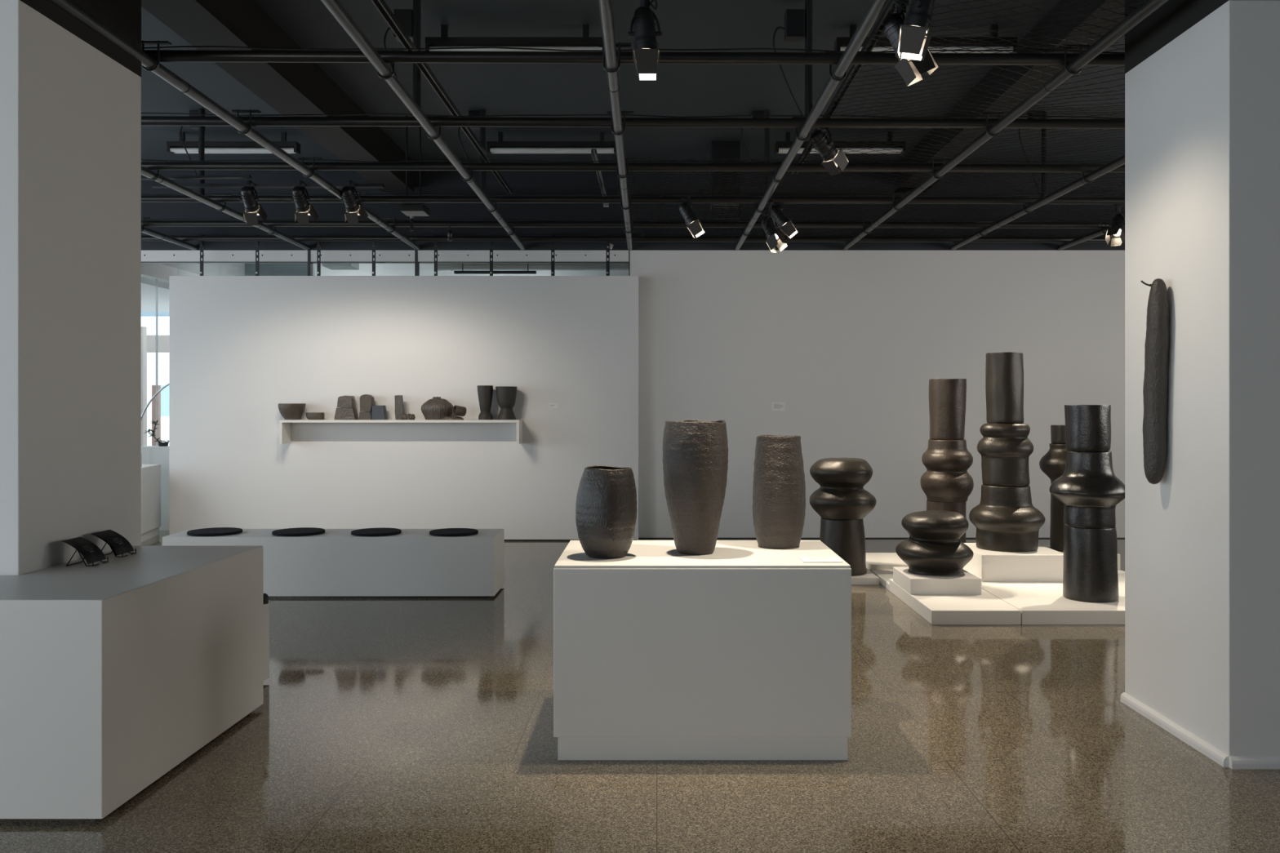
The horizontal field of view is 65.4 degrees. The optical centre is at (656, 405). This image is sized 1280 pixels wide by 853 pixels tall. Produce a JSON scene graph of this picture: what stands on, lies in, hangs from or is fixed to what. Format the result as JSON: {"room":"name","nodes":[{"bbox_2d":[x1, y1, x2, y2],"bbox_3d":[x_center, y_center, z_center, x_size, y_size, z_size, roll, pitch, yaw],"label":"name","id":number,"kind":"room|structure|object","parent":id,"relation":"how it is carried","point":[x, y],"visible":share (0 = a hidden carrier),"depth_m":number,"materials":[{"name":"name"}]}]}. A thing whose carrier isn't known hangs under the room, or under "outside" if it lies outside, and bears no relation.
{"room":"museum","nodes":[
{"label":"museum","id":0,"kind":"room"},
{"bbox_2d":[0,0,141,575],"bbox_3d":[-3.064,-0.083,4.565,0.900,3.165,0.970,0,0,0],"label":"column","id":1,"kind":"structure","parent":0,"point":[70,113],"depth_m":4.39,"materials":[{"name":"white paint"}]},
{"bbox_2d":[20,0,141,76],"bbox_3d":[-3.064,-2.147,4.565,0.900,0.965,0.970,0,0,0],"label":"ceiling beam","id":2,"kind":"structure","parent":0,"point":[123,17],"depth_m":4.74,"materials":[{"name":"black paint"}]},
{"bbox_2d":[141,445,168,530],"bbox_3d":[-5.700,0.998,12.040,1.000,1.005,0.220,0,0,0],"label":"wall","id":3,"kind":"structure","parent":0,"point":[151,455],"depth_m":11.93,"materials":[{"name":"white paint"}]},
{"bbox_2d":[141,263,244,283],"bbox_3d":[-6.260,-1.990,13.160,0.120,0.820,3.680,0,0,0],"label":"wall","id":4,"kind":"structure","parent":0,"point":[209,269],"depth_m":13.17,"materials":[{"name":"grey paint"}]},
{"bbox_2d":[239,180,267,225],"bbox_3d":[-3.426,-1.706,8.402,0.183,0.358,0.294,0,0,0],"label":"spotlight","id":5,"kind":"object","parent":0,"point":[251,206],"visible":1,"depth_m":8.37,"materials":[{"name":"black metal"}]},
{"bbox_2d":[244,263,315,275],"bbox_3d":[-5.020,-1.975,13.275,0.880,0.550,0.150,0,0,0],"label":"wall","id":6,"kind":"structure","parent":0,"point":[264,269],"depth_m":13.20,"materials":[{"name":"grey paint"}]},
{"bbox_2d":[400,202,429,216],"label":"ceiling light","id":7,"kind":"object","parent":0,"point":[420,209],"depth_m":8.95,"materials":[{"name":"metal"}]},
{"bbox_2d":[244,263,628,275],"bbox_3d":[-2.625,-0.450,15.060,7.250,3.900,0.120,0,0,0],"label":"wall","id":8,"kind":"structure","parent":0,"point":[365,269],"depth_m":15.00,"materials":[{"name":"grey paint"}]},
{"bbox_2d":[141,171,1124,537],"bbox_3d":[0.000,-0.565,11.260,16.000,4.130,0.120,0,0,0],"label":"wall","id":9,"kind":"structure","parent":0,"point":[852,343],"depth_m":11.20,"materials":[{"name":"white paint"}]},
{"bbox_2d":[141,262,628,263],"bbox_3d":[-3.278,-1.610,11.233,5.944,0.009,0.073,0,0,0],"label":"trim","id":10,"kind":"structure","parent":9,"relation":"attached to","point":[141,262],"depth_m":11.20,"materials":[{"name":"black metal"}]},
{"bbox_2d":[141,0,1124,171],"bbox_3d":[0.000,-2.730,3.010,16.600,0.200,16.620,0,0,0],"label":"ceiling","id":11,"kind":"structure","parent":0,"point":[679,90],"depth_m":8.14,"materials":[{"name":"paint"}]},
{"bbox_2d":[180,107,204,195],"bbox_3d":[-4.120,-2.247,8.924,0.270,0.767,0.141,0,0,25],"label":"post","id":12,"kind":"object","parent":11,"relation":"hanging from","point":[201,129],"visible":0.58,"depth_m":8.82,"materials":[{"name":"black metal"}]},
{"bbox_2d":[166,132,300,154],"bbox_3d":[-4.075,-2.531,9.600,1.240,0.203,0.120,0,0,0],"label":"ceiling light","id":13,"kind":"object","parent":11,"relation":"attached to","point":[173,147],"visible":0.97,"depth_m":9.55,"materials":[{"name":"white"}]},
{"bbox_2d":[141,0,413,191],"bbox_3d":[-2.795,-2.465,7.905,0.350,0.330,5.690,0,0,0],"label":"beam","id":14,"kind":"structure","parent":11,"relation":"attached to","point":[287,87],"depth_m":7.18,"materials":[{"name":"black paint"}]},
{"bbox_2d":[383,0,421,116],"bbox_3d":[-1.653,-2.247,6.469,0.255,0.767,0.122,0,0,0],"label":"post","id":15,"kind":"object","parent":11,"relation":"hanging from","point":[410,20],"visible":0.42,"depth_m":6.42,"materials":[{"name":"black metal"}]},
{"bbox_2d":[457,108,485,193],"bbox_3d":[-1.638,-2.247,8.933,0.261,0.767,0.124,0,0,19],"label":"post","id":16,"kind":"object","parent":11,"relation":"hanging from","point":[482,112],"visible":0.54,"depth_m":8.85,"materials":[{"name":"black metal"}]},
{"bbox_2d":[371,0,511,194],"bbox_3d":[-1.460,-2.118,5.950,0.044,0.036,7.900,0,0,0],"label":"strut","id":17,"kind":"object","parent":16,"relation":"attached to","point":[381,6],"visible":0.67,"depth_m":6.49,"materials":[{"name":"metal"}]},
{"bbox_2d":[425,24,603,51],"bbox_3d":[-0.971,-2.531,6.900,1.240,0.203,0.120,0,0,0],"label":"batten","id":18,"kind":"object","parent":11,"relation":"attached to","point":[584,42],"visible":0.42,"depth_m":6.84,"materials":[{"name":"white"}]},
{"bbox_2d":[487,132,616,154],"bbox_3d":[-1.006,-2.531,9.600,1.240,0.203,0.120,0,0,0],"label":"batten","id":19,"kind":"object","parent":11,"relation":"attached to","point":[500,146],"visible":0.93,"depth_m":9.55,"materials":[{"name":"white"}]},
{"bbox_2d":[627,0,662,79],"bbox_3d":[-0.055,-2.075,4.601,0.156,1.119,0.124,0,0,0],"label":"spotlight","id":20,"kind":"object","parent":11,"relation":"hanging from","point":[646,52],"visible":1,"depth_m":4.55,"materials":[{"name":"black metal"}]},
{"bbox_2d":[388,161,931,195],"bbox_3d":[0.000,-2.495,10.975,5.940,0.270,0.450,0,0,0],"label":"beam","id":21,"kind":"structure","parent":11,"relation":"attached to","point":[446,182],"depth_m":10.75,"materials":[{"name":"metal"}]},
{"bbox_2d":[710,140,740,218],"bbox_3d":[0.687,-2.243,10.040,0.281,0.774,0.320,0,0,0],"label":"ceiling vent","id":22,"kind":"object","parent":11,"relation":"in","point":[719,149],"visible":0.75,"depth_m":9.90,"materials":[{"name":"black metal"}]},
{"bbox_2d":[711,203,740,218],"bbox_3d":[0.687,-1.934,9.900,0.281,0.156,0.040,0,0,0],"label":"grille","id":23,"kind":"object","parent":22,"relation":"attached to","point":[733,211],"depth_m":9.88,"materials":[{"name":"black metal"}]},
{"bbox_2d":[773,0,812,118],"bbox_3d":[0.882,-2.247,6.480,0.255,0.767,0.100,0,0,0],"label":"post","id":24,"kind":"object","parent":11,"relation":"hanging from","point":[797,22],"visible":0.88,"depth_m":6.44,"materials":[{"name":"black metal"}]},
{"bbox_2d":[774,132,905,154],"bbox_3d":[1.764,-2.531,9.600,1.240,0.203,0.120,0,0,0],"label":"batten","id":25,"kind":"object","parent":11,"relation":"attached to","point":[780,147],"visible":0.64,"depth_m":9.55,"materials":[{"name":"white"}]},
{"bbox_2d":[833,24,1017,53],"bbox_3d":[1.857,-2.531,6.900,1.240,0.203,0.120,0,0,0],"label":"batten","id":26,"kind":"object","parent":11,"relation":"attached to","point":[841,43],"visible":0.44,"depth_m":6.85,"materials":[{"name":"white"}]},
{"bbox_2d":[896,0,1124,192],"bbox_3d":[2.795,-2.495,8.130,0.350,0.270,6.140,0,0,0],"label":"beam","id":27,"kind":"structure","parent":11,"relation":"attached to","point":[1080,4],"depth_m":7.30,"materials":[{"name":"metal"}]},
{"bbox_2d":[1018,110,1047,197],"bbox_3d":[3.367,-2.247,8.930,0.255,0.767,0.100,0,0,0],"label":"post","id":28,"kind":"object","parent":11,"relation":"hanging from","point":[1040,112],"visible":0.41,"depth_m":8.90,"materials":[{"name":"black metal"}]},
{"bbox_2d":[141,233,1124,242],"bbox_3d":[0.150,-1.843,10.982,12.101,0.082,0.060,0,0,-1],"label":"pipe","id":29,"kind":"object","parent":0,"point":[144,237],"visible":0.71,"depth_m":10.96,"materials":[{"name":"black metal"}]},
{"bbox_2d":[950,155,1124,250],"bbox_3d":[3.393,-1.809,6.198,0.171,0.161,9.996,0,0,-1],"label":"ceiling pipe","id":30,"kind":"object","parent":29,"relation":"hanging from","point":[1089,178],"visible":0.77,"depth_m":8.52,"materials":[{"name":"grey metal"}]},
{"bbox_2d":[141,159,1124,172],"bbox_3d":[0.150,-1.843,7.662,12.101,0.081,0.060,0,0,-1],"label":"pipe","id":31,"kind":"object","parent":30,"relation":"attached to","point":[174,164],"visible":0.65,"depth_m":7.63,"materials":[{"name":"black metal"}]},
{"bbox_2d":[141,216,197,250],"bbox_3d":[-5.123,-1.809,6.198,0.171,0.161,9.996,0,0,-1],"label":"ceiling pipe","id":32,"kind":"object","parent":31,"relation":"hanging from","point":[145,230],"visible":0.2,"depth_m":10.47,"materials":[{"name":"metal"}]},
{"bbox_2d":[141,112,1124,128],"bbox_3d":[0.150,-1.843,6.452,12.101,0.082,0.060,0,0,-1],"label":"pipe","id":33,"kind":"object","parent":32,"relation":"on","point":[214,120],"visible":0.78,"depth_m":6.43,"materials":[{"name":"black metal"}]},
{"bbox_2d":[48,0,420,250],"bbox_3d":[-2.620,-1.809,6.198,0.171,0.161,9.996,0,0,-1],"label":"ceiling pipe","id":34,"kind":"object","parent":33,"relation":"attached to","point":[70,7],"visible":0.9,"depth_m":5.75,"materials":[{"name":"metal"}]},
{"bbox_2d":[141,192,1124,204],"bbox_3d":[0.150,-1.843,8.882,12.101,0.082,0.060,0,0,-1],"label":"pipe","id":35,"kind":"object","parent":34,"relation":"on","point":[180,197],"visible":0.69,"depth_m":8.86,"materials":[{"name":"black metal"}]},
{"bbox_2d":[320,0,525,250],"bbox_3d":[-1.436,-1.809,6.198,0.171,0.161,9.996,0,0,-1],"label":"ceiling pipe","id":36,"kind":"object","parent":35,"relation":"attached to","point":[335,7],"visible":0.99,"depth_m":5.77,"materials":[{"name":"metal"}]},
{"bbox_2d":[679,196,705,237],"bbox_3d":[0.312,-1.659,8.797,0.236,0.362,0.164,0,0,0],"label":"spotlight","id":37,"kind":"object","parent":35,"relation":"attached to","point":[694,226],"visible":1,"depth_m":8.76,"materials":[{"name":"black metal"}]},
{"bbox_2d":[771,202,797,238],"bbox_3d":[1.132,-1.663,8.911,0.260,0.353,0.156,0,0,16],"label":"spotlight","id":38,"kind":"object","parent":35,"relation":"attached to","point":[785,224],"visible":0.84,"depth_m":8.87,"materials":[{"name":"black metal"}]},
{"bbox_2d":[842,0,1168,250],"bbox_3d":[2.184,-1.809,6.198,0.171,0.161,9.996,0,0,-1],"label":"ceiling pipe","id":39,"kind":"object","parent":35,"relation":"attached to","point":[1148,7],"visible":1,"depth_m":5.76,"materials":[{"name":"grey metal"}]},
{"bbox_2d":[612,0,1146,235],"bbox_3d":[2.890,-1.843,7.195,6.467,0.106,7.614,0,0,0],"label":"netting","id":40,"kind":"object","parent":39,"relation":"attached to","point":[818,192],"visible":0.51,"depth_m":7.59,"materials":[{"name":"grey"}]},
{"bbox_2d":[1105,204,1124,246],"bbox_3d":[4.141,-1.633,8.969,0.156,0.405,0.276,0,0,42],"label":"spotlight","id":41,"kind":"object","parent":35,"relation":"attached to","point":[1117,228],"visible":0.93,"depth_m":8.97,"materials":[{"name":"black metal"}]},
{"bbox_2d":[598,0,638,250],"bbox_3d":[-0.232,-1.809,6.198,0.171,0.161,9.996,0,0,-1],"label":"ceiling pipe","id":42,"kind":"object","parent":33,"relation":"attached to","point":[609,44],"visible":1,"depth_m":5.71,"materials":[{"name":"metal"}]},
{"bbox_2d":[734,0,888,250],"bbox_3d":[0.972,-1.809,6.198,0.171,0.161,9.996,0,0,-1],"label":"ceiling pipe","id":43,"kind":"object","parent":33,"relation":"attached to","point":[876,7],"visible":0.96,"depth_m":5.75,"materials":[{"name":"metal"}]},
{"bbox_2d":[141,218,1124,228],"bbox_3d":[0.150,-1.843,10.092,12.101,0.081,0.060,0,0,-1],"label":"pipe","id":44,"kind":"object","parent":43,"relation":"attached to","point":[275,223],"visible":0.66,"depth_m":10.06,"materials":[{"name":"black metal"}]},
{"bbox_2d":[141,160,311,250],"bbox_3d":[-3.853,-1.809,6.198,0.171,0.161,9.996,0,0,-1],"label":"ceiling pipe","id":45,"kind":"object","parent":44,"relation":"hanging from","point":[152,175],"visible":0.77,"depth_m":8.67,"materials":[{"name":"metal"}]},
{"bbox_2d":[141,174,251,179],"bbox_3d":[-3.768,-1.831,8.000,1.006,0.033,0.038,0,0,0],"label":"conduit","id":46,"kind":"object","parent":45,"relation":"attached to","point":[226,176],"visible":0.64,"depth_m":7.98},
{"bbox_2d":[151,183,384,187],"bbox_3d":[-3.264,-1.844,8.360,1.942,0.028,0.042,0,0,0],"label":"track","id":47,"kind":"object","parent":45,"relation":"attached to","point":[154,185],"visible":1,"depth_m":8.34,"materials":[{"name":"black metal"}]},
{"bbox_2d":[290,180,318,225],"bbox_3d":[-2.990,-1.706,8.402,0.183,0.358,0.293,0,0,0],"label":"spotlight","id":48,"kind":"object","parent":47,"relation":"attached to","point":[302,205],"visible":1,"depth_m":8.36,"materials":[{"name":"black metal"}]},
{"bbox_2d":[340,180,368,225],"bbox_3d":[-2.562,-1.706,8.403,0.187,0.359,0.296,0,0,0],"label":"spotlight","id":49,"kind":"object","parent":47,"relation":"attached to","point":[353,209],"visible":1,"depth_m":8.37,"materials":[{"name":"black metal"}]},
{"bbox_2d":[760,197,788,253],"bbox_3d":[1.012,-1.562,8.634,0.249,0.479,0.156,0,0,44],"label":"spotlight","id":50,"kind":"object","parent":43,"relation":"attached to","point":[774,237],"visible":1,"depth_m":8.62,"materials":[{"name":"black metal"}]},
{"bbox_2d":[791,0,897,173],"bbox_3d":[1.130,-1.915,5.400,0.042,0.030,5.600,0,0,0],"label":"track","id":51,"kind":"object","parent":33,"relation":"attached to","point":[886,11],"visible":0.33,"depth_m":5.71,"materials":[{"name":"black metal"}]},
{"bbox_2d":[810,127,848,175],"bbox_3d":[1.160,-1.735,6.724,0.297,0.339,0.156,0,0,-35],"label":"spotlight","id":52,"kind":"object","parent":51,"relation":"attached to","point":[825,147],"visible":0.91,"depth_m":6.68,"materials":[{"name":"black metal"}]},
{"bbox_2d":[883,0,938,86],"bbox_3d":[1.176,-1.696,4.620,0.250,0.406,0.156,0,0,0],"label":"spotlight","id":53,"kind":"object","parent":51,"relation":"attached to","point":[911,70],"visible":0.72,"depth_m":4.59,"materials":[{"name":"black metal"}]},
{"bbox_2d":[897,0,935,60],"bbox_3d":[1.122,-1.696,4.285,0.163,0.407,0.157,0,0,19],"label":"spotlight","id":54,"kind":"object","parent":51,"relation":"attached to","point":[913,42],"visible":1,"depth_m":4.25,"materials":[{"name":"black metal"}]},
{"bbox_2d":[1057,218,1113,250],"bbox_3d":[4.597,-1.809,6.198,0.171,0.161,9.996,0,0,-1],"label":"ceiling pipe","id":55,"kind":"object","parent":33,"relation":"attached to","point":[1103,231],"visible":0.22,"depth_m":10.49,"materials":[{"name":"black metal"}]},
{"bbox_2d":[141,45,1124,65],"bbox_3d":[0.150,-1.843,5.252,12.101,0.081,0.060,0,0,-1],"label":"pipe","id":56,"kind":"object","parent":30,"relation":"attached to","point":[566,56],"visible":0.66,"depth_m":5.23,"materials":[{"name":"black metal"}]},
{"bbox_2d":[0,530,1279,852],"bbox_3d":[0.000,1.600,5.000,16.600,0.200,20.600,0,0,0],"label":"floor","id":57,"kind":"structure","parent":0,"point":[381,725],"depth_m":4.14,"materials":[{"name":"concrete"}]},
{"bbox_2d":[0,546,263,820],"bbox_3d":[-2.849,1.097,4.242,1.803,0.805,1.376,0,0,0],"label":"plinth","id":58,"kind":"object","parent":57,"relation":"on","point":[114,673],"depth_m":3.74,"materials":[{"name":"white paint"}]},
{"bbox_2d":[62,536,108,566],"bbox_3d":[-2.492,0.639,4.348,0.133,0.111,0.145,0,0,0],"label":"stand","id":59,"kind":"object","parent":58,"relation":"on","point":[92,553],"visible":1,"depth_m":4.34,"materials":[{"name":"black metal"}]},
{"bbox_2d":[91,529,136,557],"bbox_3d":[-2.506,0.639,4.604,0.142,0.111,0.149,0,0,0],"label":"stand","id":60,"kind":"object","parent":58,"relation":"on","point":[119,545],"visible":0.94,"depth_m":4.59,"materials":[{"name":"black metal"}]},
{"bbox_2d":[141,464,160,542],"bbox_3d":[-5.856,1.093,10.940,0.687,0.815,1.280,0,0,0],"label":"plinth","id":61,"kind":"object","parent":57,"relation":"on","point":[150,473],"visible":0.28,"depth_m":11.20,"materials":[{"name":"white paint"}]},
{"bbox_2d":[263,593,269,681],"bbox_3d":[-2.509,1.251,5.250,0.882,0.498,0.320,0,0,0],"label":"base cabinet","id":62,"kind":"object","parent":57,"relation":"on","point":[266,606],"depth_m":5.37,"materials":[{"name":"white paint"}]},
{"bbox_2d":[162,528,504,598],"bbox_3d":[-2.552,1.261,7.987,2.577,0.478,0.511,0,0,0],"label":"bench","id":63,"kind":"object","parent":57,"relation":"on","point":[334,563],"visible":0.74,"depth_m":7.73,"materials":[{"name":"white paint"}]},
{"bbox_2d":[186,527,242,536],"bbox_3d":[-3.531,1.011,7.957,0.407,0.022,0.407,0,0,0],"label":"dish","id":64,"kind":"object","parent":63,"relation":"on","point":[215,531],"visible":1,"depth_m":7.88,"materials":[{"name":"black ceramic"}]},
{"bbox_2d":[271,527,324,536],"bbox_3d":[-2.859,1.012,7.950,0.400,0.022,0.400,0,0,0],"label":"dish","id":65,"kind":"object","parent":63,"relation":"on","point":[301,531],"visible":1,"depth_m":7.88,"materials":[{"name":"black ceramic"}]},
{"bbox_2d":[351,528,401,536],"bbox_3d":[-2.237,1.011,7.943,0.386,0.022,0.387,0,0,0],"label":"dish","id":66,"kind":"object","parent":63,"relation":"on","point":[367,531],"visible":1,"depth_m":7.88,"materials":[{"name":"black ceramic"}]},
{"bbox_2d":[429,528,478,537],"bbox_3d":[-1.616,1.011,7.930,0.381,0.022,0.381,0,0,0],"label":"dish","id":67,"kind":"object","parent":63,"relation":"on","point":[446,532],"visible":1,"depth_m":7.85,"materials":[{"name":"black ceramic"}]},
{"bbox_2d":[168,275,638,541],"bbox_3d":[-2.795,0.035,11.035,5.181,2.931,0.070,0,0,0],"label":"display panel","id":68,"kind":"object","parent":57,"relation":"on","point":[241,347],"visible":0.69,"depth_m":11.00,"materials":[{"name":"white paint"}]},
{"bbox_2d":[279,419,522,444],"bbox_3d":[-2.778,0.288,10.867,2.587,0.260,0.265,0,0,0],"label":"wall shelf","id":69,"kind":"object","parent":68,"relation":"attached to","point":[284,424],"visible":1,"depth_m":10.73,"materials":[{"name":"white paint"}]},
{"bbox_2d":[278,403,306,419],"bbox_3d":[-3.976,0.069,10.854,0.282,0.178,0.281,0,0,22],"label":"bowl","id":70,"kind":"object","parent":69,"relation":"on","point":[287,411],"visible":1,"depth_m":10.76,"materials":[{"name":"ceramic"}]},
{"bbox_2d":[333,395,359,419],"bbox_3d":[-3.385,0.026,10.864,0.236,0.264,0.145,0,0,0],"label":"sculpture","id":71,"kind":"object","parent":69,"relation":"on","point":[342,413],"visible":0.89,"depth_m":10.80,"materials":[{"name":"stone"}]},
{"bbox_2d":[359,394,374,419],"bbox_3d":[-3.168,0.019,10.870,0.143,0.277,0.112,0,0,0],"label":"sculpture","id":72,"kind":"object","parent":69,"relation":"on","point":[366,401],"visible":0.83,"depth_m":10.81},
{"bbox_2d":[421,396,453,419],"bbox_3d":[-2.394,0.032,10.867,0.357,0.253,0.224,0,0,5],"label":"vessel","id":73,"kind":"object","parent":69,"relation":"on","point":[435,408],"visible":0.94,"depth_m":10.79,"materials":[{"name":"ceramic"}]},
{"bbox_2d":[477,385,493,419],"bbox_3d":[-1.873,-0.028,10.865,0.170,0.373,0.170,0,0,42],"label":"vase","id":74,"kind":"object","parent":69,"relation":"on","point":[485,393],"visible":1,"depth_m":10.81,"materials":[{"name":"grey"}]},
{"bbox_2d":[495,386,516,419],"bbox_3d":[-1.642,-0.023,10.865,0.232,0.362,0.232,0,0,-42],"label":"vase","id":75,"kind":"object","parent":69,"relation":"on","point":[505,395],"visible":1,"depth_m":10.79,"materials":[{"name":"grey"}]},
{"bbox_2d":[553,540,851,759],"bbox_3d":[0.192,1.087,4.587,1.254,0.825,0.793,0,0,0],"label":"plinth","id":76,"kind":"object","parent":57,"relation":"on","point":[741,650],"visible":0.95,"depth_m":4.19,"materials":[{"name":"white paint"}]},
{"bbox_2d":[575,465,636,559],"bbox_3d":[-0.226,0.475,4.457,0.275,0.401,0.274,0,0,0],"label":"ceramic vase","id":77,"kind":"object","parent":76,"relation":"on","point":[606,504],"visible":1,"depth_m":4.35,"materials":[{"name":"ceramic"}]},
{"bbox_2d":[662,419,728,555],"bbox_3d":[0.176,0.372,4.561,0.301,0.606,0.303,0,0,0],"label":"ceramic vase","id":78,"kind":"object","parent":76,"relation":"on","point":[695,460],"visible":1,"depth_m":4.45,"materials":[{"name":"brown ceramic"}]},
{"bbox_2d":[752,435,805,549],"bbox_3d":[0.583,0.410,4.759,0.253,0.530,0.250,0,0,0],"label":"ceramic vase","id":79,"kind":"object","parent":76,"relation":"on","point":[779,486],"visible":1,"depth_m":4.66,"materials":[{"name":"brown ceramic"}]},
{"bbox_2d":[851,568,893,591],"bbox_3d":[1.843,1.469,8.482,1.286,0.062,0.875,0,0,0],"label":"platform","id":80,"kind":"object","parent":57,"relation":"on","point":[869,578],"depth_m":8.32,"materials":[{"name":"white paint"}]},
{"bbox_2d":[809,457,876,576],"bbox_3d":[1.599,0.947,8.570,0.566,0.983,0.568,0,0,0],"label":"sculpture","id":81,"kind":"object","parent":80,"relation":"on","point":[842,502],"visible":0.97,"depth_m":8.38,"materials":[{"name":"ceramic"}]},
{"bbox_2d":[865,552,908,570],"bbox_3d":[2.230,1.451,9.117,0.690,0.098,0.705,0,0,0],"label":"platform","id":82,"kind":"object","parent":57,"relation":"on","point":[874,561],"depth_m":8.96,"materials":[{"name":"white paint"}]},
{"bbox_2d":[920,378,973,542],"bbox_3d":[2.580,0.584,8.861,0.455,1.636,0.448,0,0,0],"label":"sculpture","id":83,"kind":"object","parent":82,"relation":"on","point":[947,485],"visible":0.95,"depth_m":8.72,"materials":[{"name":"ceramic"}]},
{"bbox_2d":[889,570,1124,624],"bbox_3d":[2.913,1.451,7.633,2.074,0.098,1.665,0,0,0],"label":"platform","id":84,"kind":"object","parent":57,"relation":"on","point":[1037,602],"depth_m":6.95,"materials":[{"name":"white paint"}]},
{"bbox_2d":[893,567,981,594],"bbox_3d":[2.140,1.344,7.645,0.525,0.116,0.550,0,0,0],"label":"riser","id":85,"kind":"object","parent":84,"relation":"on","point":[964,583],"visible":0.87,"depth_m":7.37,"materials":[{"name":"white paint"}]},
{"bbox_2d":[895,510,973,575],"bbox_3d":[2.148,1.052,7.700,0.579,0.467,0.571,0,0,0],"label":"sculpture","id":86,"kind":"object","parent":85,"relation":"on","point":[934,546],"visible":1,"depth_m":7.51,"materials":[{"name":"ceramic"}]},
{"bbox_2d":[962,542,1063,582],"bbox_3d":[2.925,1.296,8.260,0.690,0.212,0.700,0,0,0],"label":"riser","id":87,"kind":"object","parent":84,"relation":"on","point":[1045,564],"visible":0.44,"depth_m":7.91,"materials":[{"name":"white paint"}]},
{"bbox_2d":[968,351,1045,552],"bbox_3d":[2.914,0.377,8.299,0.600,1.626,0.587,0,0,26],"label":"sculpture","id":88,"kind":"object","parent":87,"relation":"on","point":[1005,519],"visible":1,"depth_m":8.15,"materials":[{"name":"ceramic"}]},
{"bbox_2d":[1048,404,1124,602],"bbox_3d":[3.141,0.699,7.246,0.528,1.406,0.528,0,0,7],"label":"sculpture","id":89,"kind":"object","parent":84,"relation":"on","point":[1090,491],"visible":1,"depth_m":7.10,"materials":[{"name":"black ceramic"}]},
{"bbox_2d":[1044,546,1119,570],"bbox_3d":[3.612,1.385,8.738,0.665,0.230,0.525,0,0,0],"label":"riser","id":90,"kind":"object","parent":57,"relation":"on","point":[1049,547],"visible":0.11,"depth_m":8.47,"materials":[{"name":"white paint"}]},
{"bbox_2d":[1039,424,1067,551],"bbox_3d":[3.597,0.722,8.720,0.466,1.097,0.466,0,0,0],"label":"sculpture","id":91,"kind":"object","parent":90,"relation":"on","point":[1053,464],"visible":0.37,"depth_m":8.64,"materials":[{"name":"ceramic"}]},
{"bbox_2d":[1124,0,1228,73],"bbox_3d":[2.820,-2.155,4.585,0.900,0.950,0.920,0,0,0],"label":"beam","id":92,"kind":"structure","parent":0,"point":[1173,18],"depth_m":4.68,"materials":[{"name":"black paint"}]},
{"bbox_2d":[1124,0,1279,756],"bbox_3d":[2.820,-0.090,4.585,0.900,3.180,0.920,0,0,0],"label":"column","id":93,"kind":"structure","parent":0,"point":[1202,110],"depth_m":4.26,"materials":[{"name":"white paint"}]},
{"bbox_2d":[1140,278,1169,484],"bbox_3d":[2.317,-0.109,4.622,0.118,0.954,0.125,0,0,41],"label":"wall sculpture","id":94,"kind":"object","parent":93,"relation":"attached to","point":[1157,339],"visible":1,"depth_m":4.58,"materials":[{"name":"ceramic"}]},
{"bbox_2d":[1120,692,1279,769],"bbox_3d":[2.809,1.477,4.574,0.922,0.046,0.942,0,0,0],"label":"baseboard","id":95,"kind":"structure","parent":93,"relation":"attached to","point":[1211,752],"depth_m":4.30,"materials":[{"name":"white paint"}]},
{"bbox_3d":[-2.700,-2.325,13.220,7.400,0.150,3.800,0,0,0],"label":"ceiling","id":96,"kind":"structure","parent":0,"visible":0},
{"bbox_2d":[453,263,536,274],"bbox_3d":[-2.061,-1.966,12.710,1.041,0.572,0.060,0,0,0],"label":"bar","id":97,"kind":"object","parent":96,"relation":"hanging from","point":[462,272],"visible":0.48,"depth_m":12.68,"materials":[{"name":"black metal"}]},
{"bbox_2d":[437,263,628,271],"bbox_3d":[-1.131,-2.004,13.000,3.463,0.496,0.352,0,0,0],"label":"air duct","id":98,"kind":"object","parent":96,"relation":"hanging from","point":[452,267],"visible":0.27,"depth_m":12.90,"materials":[{"name":"metal"}]},
{"label":"outside","id":99,"kind":"structure","parent":0,"visible":0},
{"bbox_2d":[141,276,168,311],"bbox_3d":[-10.200,-1.660,14.100,7.600,0.280,4.200,0,0,0],"label":"canopy","id":100,"kind":"object","parent":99,"point":[148,285],"depth_m":13.84,"materials":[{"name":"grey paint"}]},
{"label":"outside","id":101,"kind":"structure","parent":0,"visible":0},
{"bbox_3d":[-23.150,1.650,25.700,33.700,0.200,28.600,0,0,0],"label":"street","id":102,"kind":"object","parent":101,"visible":0},
{"bbox_2d":[141,326,146,446],"bbox_3d":[-9.998,0.022,19.070,0.394,3.056,0.140,0,0,0],"label":"facade","id":103,"kind":"object","parent":102,"relation":"on","point":[144,329],"visible":0.21,"depth_m":19.03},
{"bbox_2d":[151,385,160,445],"bbox_3d":[-10.087,0.573,20.070,0.109,1.954,0.140,0,0,0],"label":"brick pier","id":104,"kind":"structure","parent":102,"relation":"on","point":[153,387],"depth_m":20.00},
{"bbox_2d":[146,416,168,445],"bbox_3d":[-10.832,0.892,21.570,1.410,1.315,0.140,0,0,0],"label":"wall","id":105,"kind":"structure","parent":102,"relation":"on","point":[164,420],"depth_m":21.50,"materials":[{"name":"white"}]},
{"bbox_2d":[146,352,168,416],"bbox_3d":[-11.647,0.152,23.570,1.156,2.796,0.140,0,0,0],"label":"facade","id":106,"kind":"object","parent":102,"relation":"on","point":[162,357],"visible":0.07,"depth_m":23.50,"materials":[{"name":"white"}]},
{"bbox_2d":[146,335,168,352],"bbox_3d":[-11.849,-0.071,24.070,1.088,3.242,0.140,0,0,0],"label":"facade","id":107,"kind":"object","parent":102,"relation":"on","point":[162,340],"visible":0.07,"depth_m":24.00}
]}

